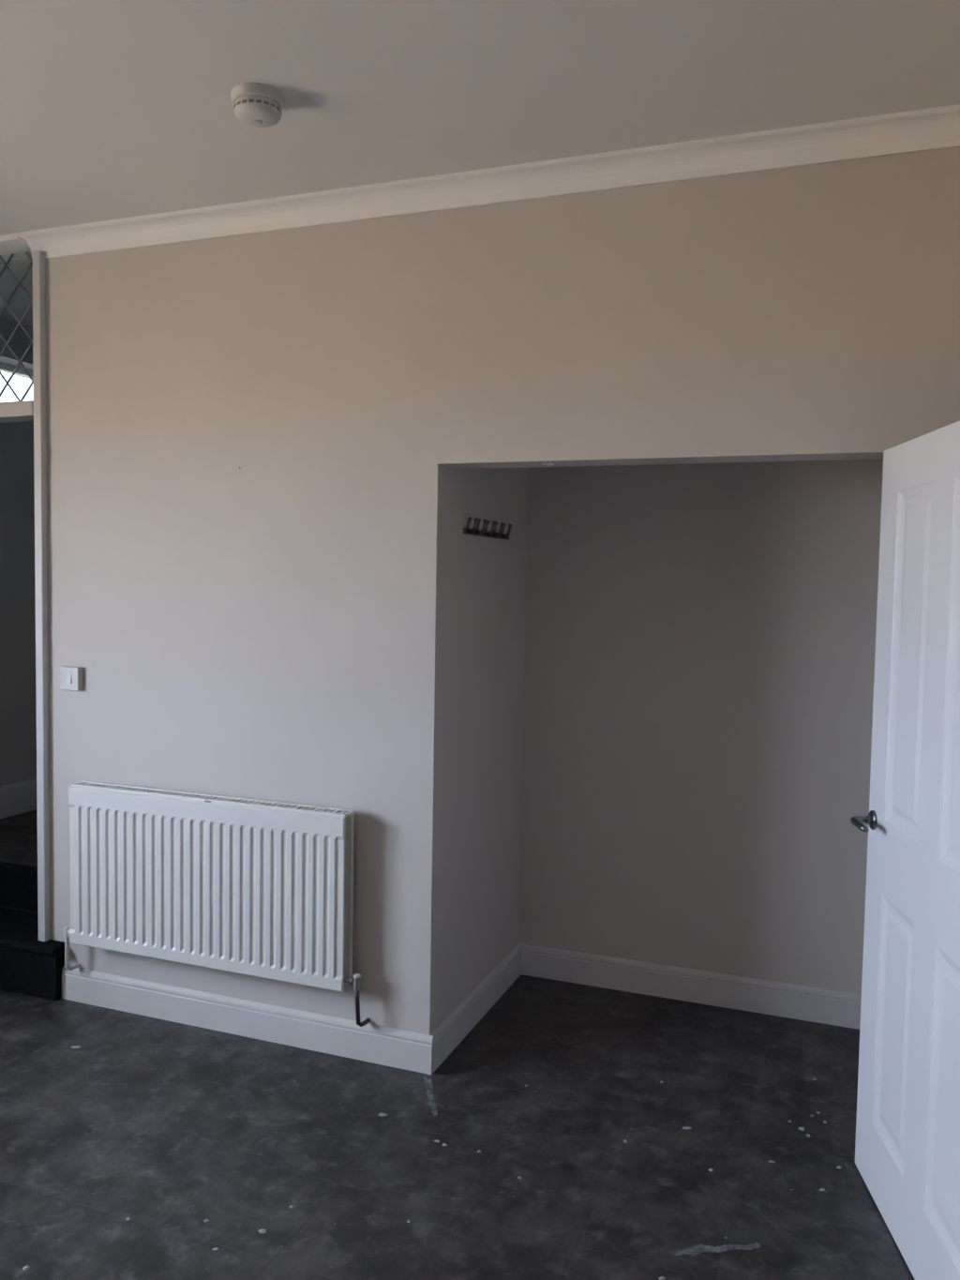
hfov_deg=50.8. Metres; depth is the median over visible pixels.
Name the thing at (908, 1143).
door
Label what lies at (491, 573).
wall
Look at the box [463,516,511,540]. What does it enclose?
coat rack
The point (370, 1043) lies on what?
baseboard
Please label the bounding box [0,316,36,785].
wall
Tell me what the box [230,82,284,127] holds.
smoke detector
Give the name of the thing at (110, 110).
ceiling
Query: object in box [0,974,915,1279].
floor
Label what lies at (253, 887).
radiator
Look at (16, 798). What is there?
baseboard
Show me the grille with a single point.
(185, 799)
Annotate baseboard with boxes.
[0,778,37,818]
[61,964,434,1074]
[429,943,521,1072]
[519,943,861,1029]
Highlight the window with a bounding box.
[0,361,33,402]
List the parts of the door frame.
post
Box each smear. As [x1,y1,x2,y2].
[423,1075,437,1116]
[674,1242,760,1256]
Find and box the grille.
[71,781,354,818]
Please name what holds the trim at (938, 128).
attached to the wall at (279, 626)
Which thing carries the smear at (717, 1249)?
on the floor at (168, 1127)
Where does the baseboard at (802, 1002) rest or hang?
attached to the wall at (700, 638)
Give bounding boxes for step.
[0,906,64,1000]
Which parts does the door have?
lever, handle, panel, panel, panel, panel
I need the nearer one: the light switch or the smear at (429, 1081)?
the smear at (429, 1081)
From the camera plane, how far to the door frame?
3.80 m
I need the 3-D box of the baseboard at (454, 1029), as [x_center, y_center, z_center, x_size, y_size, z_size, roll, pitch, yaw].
[0.004,1.339,3.759,0.016,0.125,0.923,2,4,21]
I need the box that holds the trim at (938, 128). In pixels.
[18,104,959,259]
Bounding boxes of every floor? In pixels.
[0,809,37,913]
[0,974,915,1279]
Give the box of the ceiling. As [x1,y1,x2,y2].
[0,0,959,327]
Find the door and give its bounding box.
[850,421,959,1279]
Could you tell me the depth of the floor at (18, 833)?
4.27 m
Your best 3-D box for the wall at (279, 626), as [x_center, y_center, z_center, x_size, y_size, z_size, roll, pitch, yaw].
[0.490,0.019,3.097,4.504,2.855,0.160,2,4,21]
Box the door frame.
[0,232,50,941]
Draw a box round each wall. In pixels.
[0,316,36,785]
[45,146,959,1035]
[448,467,528,1015]
[519,458,883,994]
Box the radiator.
[63,781,370,1026]
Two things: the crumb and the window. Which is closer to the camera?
the crumb
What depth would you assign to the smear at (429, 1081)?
3.18 m
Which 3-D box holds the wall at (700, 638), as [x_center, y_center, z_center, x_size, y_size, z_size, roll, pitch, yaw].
[0.875,0.180,3.926,1.440,2.450,0.120,2,4,21]
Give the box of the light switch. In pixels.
[60,665,82,691]

